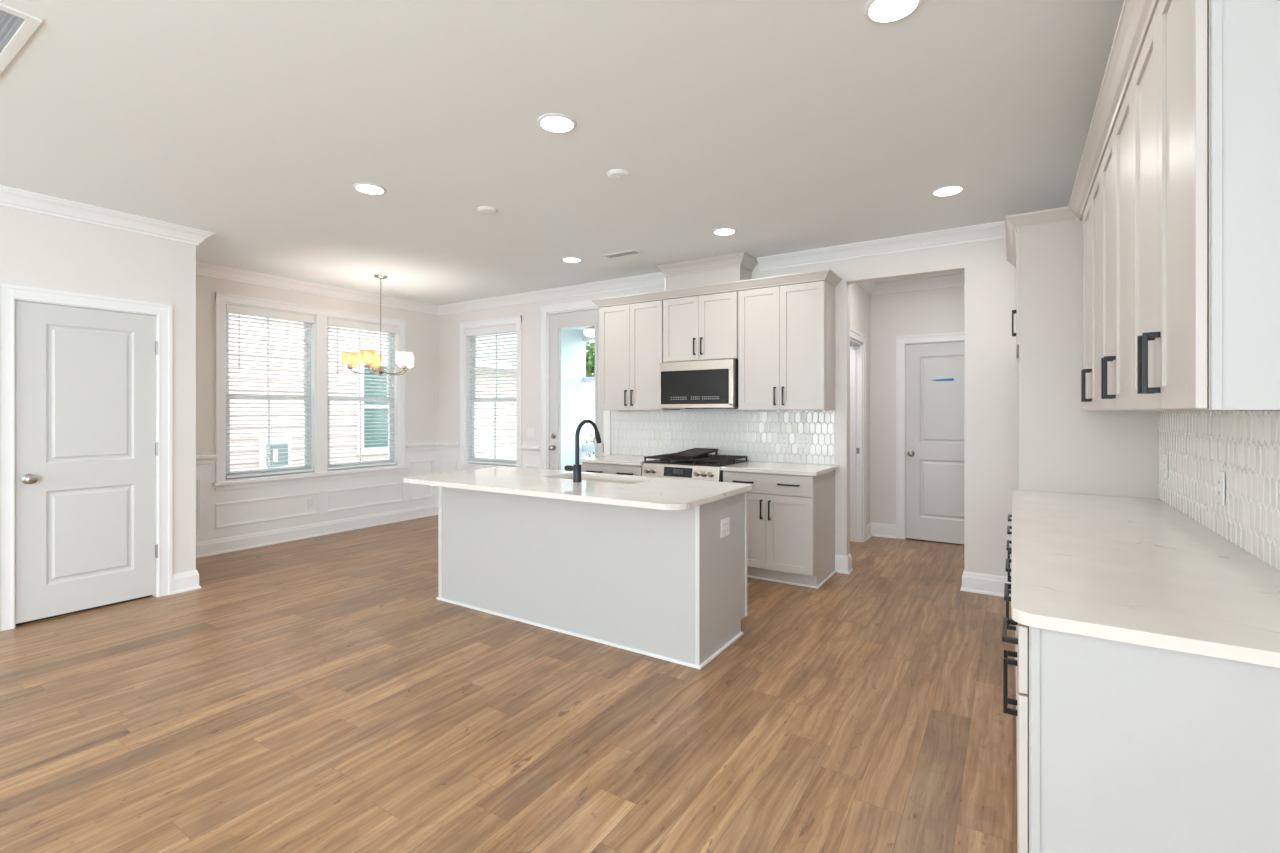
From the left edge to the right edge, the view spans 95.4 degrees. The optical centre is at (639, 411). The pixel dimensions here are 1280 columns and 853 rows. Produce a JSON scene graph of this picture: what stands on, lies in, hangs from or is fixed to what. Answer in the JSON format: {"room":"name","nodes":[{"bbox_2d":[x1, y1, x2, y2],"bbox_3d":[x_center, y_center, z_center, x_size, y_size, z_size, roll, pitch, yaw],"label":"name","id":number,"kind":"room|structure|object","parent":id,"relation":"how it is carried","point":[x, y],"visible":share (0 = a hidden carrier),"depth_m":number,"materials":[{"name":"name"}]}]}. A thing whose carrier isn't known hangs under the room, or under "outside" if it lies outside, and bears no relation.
{"room":"kitchen","nodes":[
{"label":"kitchen","id":0,"kind":"room"},
{"bbox_2d":[15,595,152,625],"bbox_3d":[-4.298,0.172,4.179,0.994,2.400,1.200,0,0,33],"label":"threshold","id":1,"kind":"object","parent":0,"point":[149,595],"depth_m":4.00,"materials":[{"name":"wood"}]},
{"bbox_2d":[0,206,176,573],"bbox_3d":[-5.126,-0.011,1.990,0.120,2.765,5.820,0,0,33],"label":"wall","id":2,"kind":"structure","parent":0,"point":[37,250],"depth_m":4.00,"materials":[{"name":"paint"}]},
{"bbox_2d":[15,301,157,623],"bbox_3d":[-3.756,0.323,3.997,0.111,2.055,0.732,0,0,33],"label":"door","id":3,"kind":"structure","parent":2,"relation":"in","point":[86,446],"depth_m":3.97,"materials":[{"name":"white paint"}]},
{"bbox_2d":[0,283,172,630],"bbox_3d":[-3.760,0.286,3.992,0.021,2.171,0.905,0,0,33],"label":"trim","id":4,"kind":"structure","parent":2,"relation":"attached to","point":[8,293],"depth_m":3.92,"materials":[{"name":"white paint"}]},
{"bbox_2d":[172,504,437,593],"bbox_3d":[-2.813,1.298,5.890,1.828,0.147,3.316,0,0,33],"label":"baseboard","id":5,"kind":"structure","parent":2,"relation":"attached to","point":[188,580],"depth_m":6.14,"materials":[{"name":"white paint"}]},
{"bbox_2d":[0,185,664,314],"bbox_3d":[-3.597,-1.341,2.958,3.670,0.105,9.100,0,0,33],"label":"trim","id":6,"kind":"structure","parent":2,"relation":"attached to","point":[10,197],"depth_m":5.82,"materials":[{"name":"white paint"}]},
{"bbox_2d":[177,242,195,572],"bbox_3d":[-4.008,-0.011,4.801,1.270,2.765,0.120,0,0,33],"label":"wall","id":7,"kind":"structure","parent":0,"point":[186,253],"depth_m":4.45,"materials":[{"name":"paint"}]},
{"bbox_2d":[196,274,438,454],"bbox_3d":[-3.591,-0.011,6.481,0.120,2.765,3.160,0,0,33],"label":"wall","id":8,"kind":"structure","parent":0,"point":[421,329],"depth_m":6.56,"materials":[{"name":"paint"}]},
{"bbox_2d":[196,478,200,531],"bbox_3d":[-4.237,0.882,5.340,0.015,0.500,0.360,0,0,33],"label":"trim","id":9,"kind":"structure","parent":8,"relation":"attached to","point":[198,481],"depth_m":5.47,"materials":[{"name":"white paint"}]},
{"bbox_2d":[196,466,214,491],"bbox_3d":[-4.238,0.637,5.356,0.004,0.230,0.567,0,0,33],"label":"trim","id":10,"kind":"structure","parent":8,"relation":"attached to","point":[207,474],"depth_m":5.53,"materials":[{"name":"white paint"}]},
{"bbox_2d":[196,454,216,466],"bbox_3d":[-4.222,0.469,5.346,0.042,0.115,0.567,0,0,33],"label":"trim","id":11,"kind":"structure","parent":8,"relation":"attached to","point":[201,460],"depth_m":5.51,"materials":[{"name":"white paint"}]},
{"bbox_2d":[215,492,318,528],"bbox_3d":[-3.810,1.007,6.006,0.015,0.240,0.991,0,0,33],"label":"trim","id":12,"kind":"structure","parent":8,"relation":"attached to","point":[217,525],"depth_m":5.94,"materials":[{"name":"white paint"}]},
{"bbox_2d":[225,302,315,481],"bbox_3d":[-3.856,-0.191,6.066,0.122,1.745,0.885,0,0,33],"label":"window","id":13,"kind":"structure","parent":8,"relation":"in","point":[312,454],"depth_m":6.31,"materials":[{"name":"plastic"}]},
{"bbox_2d":[226,304,313,477],"bbox_3d":[-3.830,-0.197,6.050,0.066,1.701,0.851,0,0,33],"label":"window blind","id":14,"kind":"object","parent":13,"relation":"attached to","point":[239,310],"visible":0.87,"depth_m":6.02,"materials":[{"name":"white plastic"}]},
{"bbox_2d":[212,292,408,490],"bbox_3d":[-3.534,-0.190,6.470,0.128,1.913,2.116,0,0,33],"label":"trim","id":15,"kind":"structure","parent":8,"relation":"attached to","point":[321,314],"depth_m":6.40,"materials":[{"name":"white paint"}]},
{"bbox_2d":[308,497,314,508],"bbox_3d":[-3.590,1.000,6.356,0.007,0.118,0.072,0,0,33],"label":"wall outlet","id":16,"kind":"object","parent":8,"relation":"attached to","point":[311,501],"visible":1,"depth_m":6.36,"materials":[{"name":"white plastic"}]},
{"bbox_2d":[196,468,438,541],"bbox_3d":[-3.538,1.002,6.448,0.004,0.500,3.160,0,0,33],"label":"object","id":17,"kind":"structure","parent":8,"relation":"attached to","point":[236,513],"depth_m":6.26,"materials":[{"name":"white paint"}]},
{"bbox_2d":[327,317,398,471],"bbox_3d":[-3.309,-0.191,6.919,0.122,1.745,0.910,0,0,33],"label":"window","id":18,"kind":"structure","parent":8,"relation":"in","point":[395,436],"depth_m":7.23,"materials":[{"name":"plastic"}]},
{"bbox_2d":[328,318,397,469],"bbox_3d":[-3.284,-0.197,6.903,0.066,1.701,0.876,0,0,33],"label":"window blind","id":19,"kind":"object","parent":18,"relation":"attached to","point":[333,322],"visible":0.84,"depth_m":6.89,"materials":[{"name":"white plastic"}]},
{"bbox_2d":[326,482,402,511],"bbox_3d":[-3.236,1.007,6.903,0.015,0.240,0.971,0,0,33],"label":"trim","id":20,"kind":"structure","parent":8,"relation":"attached to","point":[399,483],"depth_m":6.83,"materials":[{"name":"white paint"}]},
{"bbox_2d":[405,451,438,470],"bbox_3d":[-2.828,0.637,7.557,0.004,0.230,0.525,0,0,33],"label":"trim","id":21,"kind":"structure","parent":8,"relation":"attached to","point":[434,455],"depth_m":7.55,"materials":[{"name":"white paint"}]},
{"bbox_2d":[410,459,433,499],"bbox_3d":[-2.823,0.882,7.547,0.015,0.500,0.348,0,0,33],"label":"trim","id":22,"kind":"structure","parent":8,"relation":"attached to","point":[431,460],"depth_m":7.55,"materials":[{"name":"white paint"}]},
{"bbox_2d":[405,442,459,452],"bbox_3d":[-2.645,0.469,7.440,0.438,0.115,0.525,0,0,33],"label":"trim","id":23,"kind":"structure","parent":8,"relation":"attached to","point":[438,446],"depth_m":7.58,"materials":[{"name":"white paint"}]},
{"bbox_2d":[0,515,1017,852],"bbox_3d":[-1.644,1.422,2.716,7.500,0.100,11.040,0,0,33],"label":"floor","id":24,"kind":"structure","parent":0,"point":[318,694],"depth_m":2.57,"materials":[{"name":"brown wood"}]},
{"bbox_2d":[436,486,746,669],"bbox_3d":[-0.387,0.930,3.972,2.149,0.883,0.727,0,0,33],"label":"kitchen island","id":25,"kind":"object","parent":24,"relation":"on","point":[666,585],"visible":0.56,"depth_m":3.50,"materials":[{"name":"paint"}]},
{"bbox_2d":[403,466,752,509],"bbox_3d":[-0.484,0.473,3.852,2.228,0.030,0.985,0,0,33],"label":"island countertop","id":26,"kind":"structure","parent":25,"relation":"on","point":[659,493],"depth_m":3.55,"materials":[{"name":"white stone"}]},
{"bbox_2d":[564,419,600,481],"bbox_3d":[-0.380,0.254,3.886,0.127,0.406,0.262,0,0,33],"label":"kitchen faucet","id":27,"kind":"object","parent":26,"relation":"on","point":[576,468],"visible":1,"depth_m":3.77,"materials":[{"name":"black metal"}]},
{"bbox_2d":[561,477,640,483],"bbox_3d":[-0.280,0.575,4.016,0.789,0.172,0.364,0,0,33],"label":"sink","id":28,"kind":"object","parent":26,"relation":"in","point":[582,478],"visible":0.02,"depth_m":4.20,"materials":[{"name":"metal"}]},
{"bbox_2d":[721,517,729,537],"bbox_3d":[0.496,0.674,3.384,0.007,0.105,0.118,0,0,33],"label":"island outlet","id":29,"kind":"object","parent":25,"relation":"attached to","point":[725,523],"visible":1,"depth_m":3.38,"materials":[{"name":"white plastic"}]},
{"bbox_2d":[581,462,642,475],"bbox_3d":[-0.113,0.931,5.722,0.695,0.882,0.682,0,0,33],"label":"base cabinet","id":30,"kind":"object","parent":24,"relation":"on","point":[634,470],"visible":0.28,"depth_m":5.45,"materials":[{"name":"paint"}]},
{"bbox_2d":[579,454,655,465],"bbox_3d":[-0.120,0.473,5.730,0.735,0.030,0.680,0,0,33],"label":"countertop","id":31,"kind":"structure","parent":30,"relation":"on","point":[609,459],"depth_m":5.55,"materials":[{"name":"white stone"}]},
{"bbox_2d":[642,453,748,481],"bbox_3d":[0.497,0.876,5.293,0.771,0.932,0.701,0,0,33],"label":"gas range","id":32,"kind":"object","parent":24,"relation":"on","point":[706,467],"visible":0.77,"depth_m":5.08,"materials":[{"name":"metal"}]},
{"bbox_2d":[668,448,717,457],"bbox_3d":[0.490,0.379,5.298,0.272,0.061,0.482,0,0,33],"label":"griddle plate","id":33,"kind":"object","parent":32,"relation":"on","point":[695,452],"visible":1,"depth_m":5.27,"materials":[{"name":"metal"}]},
{"bbox_2d":[643,459,748,465],"bbox_3d":[0.513,0.454,5.319,0.771,0.008,0.610,0,0,33],"label":"cooktop","id":34,"kind":"object","parent":32,"relation":"in","point":[658,462],"depth_m":5.14,"materials":[{"name":"black metal"}]},
{"bbox_2d":[723,470,835,588],"bbox_3d":[1.176,0.931,4.896,0.767,0.882,0.682,0,0,33],"label":"base cabinet","id":35,"kind":"object","parent":24,"relation":"on","point":[791,518],"visible":0.86,"depth_m":4.61,"materials":[{"name":"paint"}]},
{"bbox_2d":[720,461,838,475],"bbox_3d":[1.181,0.473,4.897,0.795,0.030,0.680,0,0,33],"label":"countertop","id":36,"kind":"structure","parent":35,"relation":"on","point":[750,466],"depth_m":4.76,"materials":[{"name":"white stone"}]},
{"bbox_2d":[1005,540,1016,755],"bbox_3d":[1.750,0.931,2.151,0.671,0.882,0.760,0,0,33],"label":"base cabinet","id":37,"kind":"object","parent":24,"relation":"on","point":[1007,569],"visible":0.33,"depth_m":2.26,"materials":[{"name":"paint"}]},
{"bbox_2d":[1007,514,1015,658],"bbox_3d":[2.159,0.931,2.791,0.671,0.882,0.760,0,0,33],"label":"base cabinet","id":38,"kind":"object","parent":24,"relation":"on","point":[1009,515],"visible":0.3,"depth_m":2.93,"materials":[{"name":"metal"}]},
{"bbox_2d":[1019,220,1158,498],"bbox_3d":[2.465,0.157,3.218,0.617,2.430,0.021,0,0,33],"label":"panel","id":39,"kind":"object","parent":24,"relation":"on","point":[1064,447],"visible":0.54,"depth_m":3.26,"materials":[{"name":"paint"}]},
{"bbox_2d":[1002,583,1279,852],"bbox_3d":[1.335,0.930,1.504,0.671,0.883,0.777,0,0,33],"label":"base cabinet","id":40,"kind":"object","parent":24,"relation":"on","point":[1122,747],"visible":0.85,"depth_m":1.23,"materials":[{"name":"paint"}]},
{"bbox_2d":[1011,490,1279,667],"bbox_3d":[1.786,0.473,2.189,0.654,0.030,2.444,0,0,33],"label":"countertop","id":41,"kind":"structure","parent":40,"relation":"on","point":[1138,571],"depth_m":1.58,"materials":[{"name":"white stone"}]},
{"bbox_2d":[0,0,1123,305],"bbox_3d":[-1.644,-1.468,2.716,7.500,0.150,11.040,0,0,33],"label":"ceiling","id":42,"kind":"structure","parent":0,"point":[791,126],"depth_m":2.84,"materials":[{"name":"paint"}]},
{"bbox_2d":[0,3,42,74],"bbox_3d":[-2.612,-1.389,2.064,0.815,0.008,0.537,0,0,33],"label":"ceiling vent","id":43,"kind":"object","parent":42,"relation":"in","point":[11,19],"visible":1,"depth_m":2.12,"materials":[{"name":"white plastic"}]},
{"bbox_2d":[353,183,386,194],"bbox_3d":[-1.686,-1.388,3.634,0.190,0.008,0.190,0,0,33],"label":"recessed light","id":44,"kind":"object","parent":42,"relation":"in","point":[367,188],"visible":1,"depth_m":3.62,"materials":[{"name":"white plastic"}]},
{"bbox_2d":[341,275,413,375],"bbox_3d":[-2.648,-0.878,6.000,0.702,1.030,0.681,0,0,33],"label":"chandelier","id":45,"kind":"object","parent":42,"relation":"hanging from","point":[405,360],"visible":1,"depth_m":5.84,"materials":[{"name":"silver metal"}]},
{"bbox_2d":[385,290,416,296],"bbox_3d":[-2.805,-1.389,6.845,0.130,0.008,0.340,0,0,33],"label":"ceiling vent","id":46,"kind":"object","parent":42,"relation":"in","point":[389,291],"visible":1,"depth_m":6.84,"materials":[{"name":"white plastic"}]},
{"bbox_2d":[477,206,496,214],"bbox_3d":[-1.052,-1.380,4.011,0.132,0.024,0.132,0,0,33],"label":"smoke detector","id":47,"kind":"object","parent":42,"relation":"attached to","point":[487,210],"visible":1,"depth_m":3.98,"materials":[{"name":"white plastic"}]},
{"bbox_2d":[537,113,576,132],"bbox_3d":[-0.400,-1.388,2.810,0.190,0.008,0.190,0,0,33],"label":"recessed light","id":48,"kind":"object","parent":42,"relation":"in","point":[551,122],"visible":1,"depth_m":2.80,"materials":[{"name":"white plastic"}]},
{"bbox_2d":[561,257,581,262],"bbox_3d":[-0.624,-1.388,5.329,0.190,0.008,0.190,0,0,33],"label":"recessed light","id":49,"kind":"object","parent":42,"relation":"in","point":[565,259],"visible":1,"depth_m":5.30,"materials":[{"name":"white plastic"}]},
{"bbox_2d":[607,169,629,179],"bbox_3d":[-0.127,-1.380,3.407,0.132,0.024,0.132,0,0,33],"label":"smoke detector","id":50,"kind":"object","parent":42,"relation":"attached to","point":[615,174],"visible":1,"depth_m":3.38,"materials":[{"name":"white plastic"}]},
{"bbox_2d":[602,249,642,258],"bbox_3d":[-0.154,-1.389,5.140,0.355,0.008,0.130,0,0,33],"label":"ceiling vent","id":51,"kind":"object","parent":42,"relation":"in","point":[634,251],"visible":1,"depth_m":5.13,"materials":[{"name":"white plastic"}]},
{"bbox_2d":[712,227,736,235],"bbox_3d":[0.652,-1.388,4.493,0.190,0.008,0.190,0,0,33],"label":"recessed light","id":52,"kind":"object","parent":42,"relation":"in","point":[723,231],"visible":1,"depth_m":4.48,"materials":[{"name":"white plastic"}]},
{"bbox_2d":[863,0,922,23],"bbox_3d":[0.867,-1.388,1.992,0.190,0.008,0.190,0,0,33],"label":"recessed light","id":53,"kind":"object","parent":42,"relation":"in","point":[875,11],"visible":1,"depth_m":2.01,"materials":[{"name":"white plastic"}]},
{"bbox_2d":[931,184,964,196],"bbox_3d":[1.938,-1.388,3.663,0.190,0.008,0.190,0,0,33],"label":"recessed light","id":54,"kind":"object","parent":42,"relation":"in","point":[948,190],"visible":1,"depth_m":3.65,"materials":[{"name":"white plastic"}]},
{"bbox_2d":[561,330,585,470],"bbox_3d":[-1.257,-0.003,10.040,0.150,2.850,0.850,0,0,33],"label":"wall","id":55,"kind":"structure","parent":0,"point":[573,347],"depth_m":10.04,"materials":[{"name":"white paint"}]},
{"bbox_2d":[573,464,581,481],"bbox_3d":[-0.408,0.401,3.783,0.058,0.114,0.058,0,0,33],"label":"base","id":56,"kind":"object","parent":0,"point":[576,467],"depth_m":3.76,"materials":[{"name":"black metal"}]},
{"bbox_2d":[439,236,1018,576],"bbox_3d":[0.330,-0.011,5.917,7.370,2.765,0.120,0,0,33],"label":"wall","id":57,"kind":"structure","parent":0,"point":[991,364],"depth_m":4.45,"materials":[{"name":"paint"}]},
{"bbox_2d":[439,451,459,468],"bbox_3d":[-2.504,0.637,7.660,0.438,0.230,0.004,0,0,33],"label":"trim","id":58,"kind":"structure","parent":57,"relation":"attached to","point":[449,455],"depth_m":7.66,"materials":[{"name":"white paint"}]},
{"bbox_2d":[456,315,521,470],"bbox_3d":[-1.861,-0.190,7.257,1.126,1.913,0.128,0,0,33],"label":"trim","id":59,"kind":"structure","parent":57,"relation":"attached to","point":[514,319],"depth_m":7.18,"materials":[{"name":"white paint"}]},
{"bbox_2d":[465,323,515,466],"bbox_3d":[-1.833,-0.191,7.302,0.925,1.745,0.122,0,0,33],"label":"window","id":60,"kind":"structure","parent":57,"relation":"in","point":[468,442],"depth_m":7.50,"materials":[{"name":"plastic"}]},
{"bbox_2d":[466,325,515,465],"bbox_3d":[-1.849,-0.197,7.277,0.891,1.701,0.066,0,0,33],"label":"window blind","id":61,"kind":"object","parent":60,"relation":"attached to","point":[510,328],"visible":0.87,"depth_m":7.27,"materials":[{"name":"white plastic"}]},
{"bbox_2d":[520,446,540,455],"bbox_3d":[-1.290,0.469,6.859,0.310,0.115,0.042,0,0,33],"label":"trim","id":62,"kind":"structure","parent":57,"relation":"attached to","point":[525,450],"depth_m":6.86,"materials":[{"name":"white paint"}]},
{"bbox_2d":[527,428,534,437],"bbox_3d":[-1.293,0.254,6.880,0.125,0.125,0.008,0,0,33],"label":"light switch","id":63,"kind":"object","parent":57,"relation":"attached to","point":[530,431],"visible":1,"depth_m":6.87,"materials":[{"name":"white plastic"}]},
{"bbox_2d":[522,455,540,468],"bbox_3d":[-1.280,0.637,6.875,0.310,0.230,0.004,0,0,33],"label":"trim","id":64,"kind":"structure","parent":57,"relation":"attached to","point":[536,460],"depth_m":6.87,"materials":[{"name":"white paint"}]},
{"bbox_2d":[547,307,603,469],"bbox_3d":[-0.709,0.117,6.553,0.815,2.510,0.171,0,0,33],"label":"door","id":65,"kind":"structure","parent":57,"relation":"in","point":[556,321],"depth_m":6.70,"materials":[{"name":"white paint"}]},
{"bbox_2d":[541,297,610,468],"bbox_3d":[-0.734,0.073,6.515,0.991,2.598,0.021,0,0,33],"label":"trim","id":66,"kind":"structure","parent":57,"relation":"attached to","point":[546,309],"depth_m":6.73,"materials":[{"name":"white paint"}]},
{"bbox_2d":[599,300,679,409],"bbox_3d":[-0.018,-0.535,5.839,0.740,1.045,0.382,0,0,33],"label":"upper cabinet","id":67,"kind":"object","parent":57,"relation":"attached to","point":[630,335],"visible":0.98,"depth_m":5.69,"materials":[{"name":"paint"}]},
{"bbox_2d":[656,251,757,289],"bbox_3d":[0.625,-1.236,5.451,0.903,0.313,0.346,0,0,33],"label":"chase","id":68,"kind":"object","parent":67,"relation":"on","point":[738,266],"visible":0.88,"depth_m":5.32,"materials":[{"name":"paint"}]},
{"bbox_2d":[591,269,841,307],"bbox_3d":[0.615,-1.095,5.422,2.367,0.072,0.406,0,0,33],"label":"crown molding","id":69,"kind":"structure","parent":67,"relation":"attached to","point":[827,275],"depth_m":5.12,"materials":[{"name":"paint"}]},
{"bbox_2d":[663,291,737,361],"bbox_3d":[0.618,-0.762,5.432,0.750,0.592,0.382,0,0,33],"label":"upper cabinet","id":70,"kind":"object","parent":57,"relation":"attached to","point":[703,327],"visible":0.96,"depth_m":5.28,"materials":[{"name":"paint"}]},
{"bbox_2d":[660,359,737,408],"bbox_3d":[0.609,-0.243,5.415,0.744,0.434,0.415,0,0,33],"label":"microwave","id":71,"kind":"object","parent":70,"relation":"attached to","point":[704,384],"visible":0.98,"depth_m":5.22,"materials":[{"name":"metal"}]},
{"bbox_2d":[611,410,834,464],"bbox_3d":[0.679,0.223,5.615,2.349,0.470,0.010,0,0,33],"label":"tile backsplash","id":72,"kind":"structure","parent":57,"relation":"attached to","point":[754,434],"depth_m":5.50,"materials":[{"name":"grey tile"}]},
{"bbox_2d":[780,434,788,447],"bbox_3d":[1.294,0.264,5.211,0.075,0.120,0.007,0,0,33],"label":"wall outlet","id":73,"kind":"object","parent":72,"relation":"attached to","point":[784,438],"visible":1,"depth_m":5.21,"materials":[{"name":"white plastic"}]},
{"bbox_2d":[796,434,809,448],"bbox_3d":[1.436,0.262,5.120,0.125,0.125,0.007,0,0,33],"label":"wall outlet","id":74,"kind":"object","parent":72,"relation":"attached to","point":[802,440],"visible":1,"depth_m":5.12,"materials":[{"name":"white plastic"}]},
{"bbox_2d":[738,281,834,409],"bbox_3d":[1.256,-0.535,5.023,0.745,1.045,0.382,0,0,33],"label":"upper cabinet","id":75,"kind":"object","parent":57,"relation":"attached to","point":[786,333],"visible":1,"depth_m":4.87,"materials":[{"name":"paint"}]},
{"bbox_2d":[835,553,852,573],"bbox_3d":[1.749,1.298,4.992,0.119,0.147,0.146,0,0,33],"label":"baseboard","id":76,"kind":"structure","parent":57,"relation":"attached to","point":[843,564],"depth_m":4.95,"materials":[{"name":"white paint"}]},
{"bbox_2d":[757,221,1072,270],"bbox_3d":[2.178,-1.341,4.608,2.605,0.105,0.090,0,0,33],"label":"trim","id":77,"kind":"structure","parent":57,"relation":"attached to","point":[994,230],"depth_m":4.71,"materials":[{"name":"white paint"}]},
{"bbox_2d":[960,571,1010,596],"bbox_3d":[2.908,1.298,4.250,0.989,0.147,0.146,0,0,33],"label":"baseboard","id":78,"kind":"structure","parent":57,"relation":"attached to","point":[980,583],"depth_m":4.38,"materials":[{"name":"white paint"}]},
{"bbox_2d":[850,283,869,524],"bbox_3d":[2.072,-0.011,5.810,0.120,2.765,1.580,0,0,33],"label":"wall","id":79,"kind":"structure","parent":0,"point":[859,298],"depth_m":6.28,"materials":[{"name":"paint"}]},
{"bbox_2d":[850,338,861,542],"bbox_3d":[2.072,0.330,5.810,0.120,2.085,0.780,0,0,33],"label":"trim","id":80,"kind":"structure","parent":79,"relation":"attached to","point":[855,346],"depth_m":6.12,"materials":[{"name":"white paint"}]},
{"bbox_2d":[850,328,865,541],"bbox_3d":[2.131,0.285,5.772,0.021,2.173,0.956,0,0,33],"label":"trim","id":81,"kind":"structure","parent":79,"relation":"attached to","point":[854,334],"depth_m":6.11,"materials":[{"name":"white paint"}]},
{"bbox_2d":[866,522,895,540],"bbox_3d":[2.577,1.298,6.238,0.268,0.147,0.315,0,0,33],"label":"baseboard","id":82,"kind":"structure","parent":79,"relation":"attached to","point":[872,529],"depth_m":6.34,"materials":[{"name":"white paint"}]},
{"bbox_2d":[870,286,963,524],"bbox_3d":[2.775,-0.011,6.370,4.000,2.765,0.120,0,0,33],"label":"wall","id":83,"kind":"structure","parent":0,"point":[937,310],"depth_m":6.34,"materials":[{"name":"paint"}]},
{"bbox_2d":[856,274,963,294],"bbox_3d":[2.859,-1.341,5.306,1.750,0.105,1.580,0,0,33],"label":"trim","id":84,"kind":"structure","parent":83,"relation":"attached to","point":[872,288],"depth_m":6.14,"materials":[{"name":"white paint"}]},
{"bbox_2d":[896,332,963,538],"bbox_3d":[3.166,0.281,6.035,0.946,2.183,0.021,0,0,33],"label":"trim","id":85,"kind":"structure","parent":83,"relation":"attached to","point":[901,341],"depth_m":6.26,"materials":[{"name":"white paint"}]},
{"bbox_2d":[906,341,963,543],"bbox_3d":[3.170,0.321,6.032,0.770,2.078,0.111,0,0,33],"label":"door","id":86,"kind":"structure","parent":83,"relation":"in","point":[934,409],"depth_m":6.11,"materials":[{"name":"white paint"}]},
{"bbox_3d":[0.895,-0.010,0.080,0.120,2.765,9.100,0,0,33],"label":"wall","id":87,"kind":"structure","parent":0,"visible":0},
{"bbox_2d":[1012,231,1018,357],"bbox_3d":[2.734,-0.723,3.679,0.646,0.670,1.044,0,0,33],"label":"upper cabinet","id":88,"kind":"object","parent":87,"relation":"attached to","point":[1016,311],"visible":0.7,"depth_m":3.40,"materials":[{"name":"paint"}]},
{"bbox_2d":[1005,0,1158,267],"bbox_3d":[2.050,-1.095,2.632,0.688,0.072,3.556,0,0,33],"label":"crown molding","id":89,"kind":"structure","parent":88,"relation":"attached to","point":[1136,16],"depth_m":2.14,"materials":[{"name":"paint"}]},
{"bbox_2d":[1081,165,1106,410],"bbox_3d":[2.288,-0.530,2.709,0.367,1.055,0.760,0,0,33],"label":"upper cabinet","id":90,"kind":"object","parent":87,"relation":"attached to","point":[1091,372],"visible":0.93,"depth_m":2.77,"materials":[{"name":"paint"}]},
{"bbox_2d":[1101,78,1268,410],"bbox_3d":[1.877,-0.530,2.069,0.367,1.055,0.760,0,0,33],"label":"upper cabinet","id":91,"kind":"object","parent":87,"relation":"attached to","point":[1116,164],"visible":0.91,"depth_m":2.10,"materials":[{"name":"paint"}]},
{"bbox_2d":[1132,0,1279,410],"bbox_3d":[1.464,-0.530,1.424,0.367,1.055,0.772,0,0,33],"label":"upper cabinet","id":92,"kind":"object","parent":87,"relation":"attached to","point":[1206,75],"visible":1,"depth_m":1.19,"materials":[{"name":"paint"}]},
{"bbox_2d":[1158,411,1279,570],"bbox_3d":[2.061,0.228,2.022,0.010,0.460,2.430,0,0,33],"label":"tile backsplash","id":93,"kind":"structure","parent":87,"relation":"attached to","point":[1243,445],"depth_m":2.06,"materials":[{"name":"grey tile"}]},
{"bbox_2d":[1163,454,1167,478],"bbox_3d":[2.601,0.272,2.882,0.007,0.120,0.075,0,0,33],"label":"wall outlet","id":94,"kind":"object","parent":93,"relation":"attached to","point":[1165,457],"visible":1,"depth_m":2.87,"materials":[{"name":"white plastic"}]},
{"bbox_2d":[1217,470,1224,505],"bbox_3d":[2.110,0.277,2.116,0.007,0.120,0.075,0,0,33],"label":"wall outlet","id":95,"kind":"object","parent":93,"relation":"attached to","point":[1220,475],"visible":1,"depth_m":2.10,"materials":[{"name":"white plastic"}]},
{"bbox_3d":[0.013,-1.478,8.083,4.700,0.100,3.175,0,0,33],"label":"ceiling","id":96,"kind":"structure","parent":0,"visible":0},
{"bbox_2d":[561,325,594,336],"bbox_3d":[-0.710,-1.258,8.531,0.948,0.339,0.948,0,0,-32],"label":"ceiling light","id":97,"kind":"object","parent":96,"relation":"hanging from","point":[590,330],"visible":0.44,"depth_m":8.46,"materials":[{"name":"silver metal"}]},
{"bbox_3d":[0.027,1.522,8.012,4.600,0.200,3.080,0,0,33],"label":"floor","id":98,"kind":"structure","parent":0,"visible":0},
{"bbox_2d":[583,332,594,457],"bbox_3d":[0.819,-0.003,9.155,4.300,2.850,0.100,0,0,33],"label":"screen frame","id":99,"kind":"object","parent":98,"relation":"on","point":[587,448],"visible":0.06,"depth_m":10.22,"materials":[{"name":"white"}]},
{"label":"outside","id":100,"kind":"structure","parent":0,"visible":0},
{"bbox_2d":[586,437,594,456],"bbox_3d":[-1.512,1.722,6.907,50.000,0.100,50.000,0,0,33],"label":"ground","id":101,"kind":"structure","parent":100,"point":[587,438],"depth_m":33.55,"materials":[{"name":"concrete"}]},
{"bbox_2d":[229,313,387,470],"bbox_3d":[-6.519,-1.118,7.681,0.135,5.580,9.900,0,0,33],"label":"neighbouring house","id":102,"kind":"structure","parent":101,"relation":"on","point":[282,419],"depth_m":9.20,"materials":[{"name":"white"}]},
{"bbox_2d":[259,438,290,468],"bbox_3d":[-5.586,0.662,8.960,0.125,0.500,0.460,0,0,33],"label":"utility box","id":103,"kind":"object","parent":102,"relation":"attached to","point":[279,459],"visible":0.6,"depth_m":8.91,"materials":[{"name":"grey metal"}]},
{"bbox_2d":[475,332,515,459],"bbox_3d":[-4.676,-0.803,14.992,3.950,4.950,4.400,0,0,33],"label":"house","id":104,"kind":"structure","parent":101,"relation":"on","point":[477,404],"depth_m":13.93,"materials":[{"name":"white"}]},
{"bbox_3d":[6.031,1.657,13.119,14.000,0.030,11.400,0,0,33],"label":"lawn","id":105,"kind":"structure","parent":101,"relation":"on","visible":0},
{"bbox_2d":[586,341,594,382],"bbox_3d":[-0.961,-0.258,16.515,1.868,3.879,1.737,0,0,-9],"label":"tree","id":106,"kind":"object","parent":105,"relation":"on","point":[590,358],"visible":0.18,"depth_m":16.31,"materials":[{"name":"green plant"}]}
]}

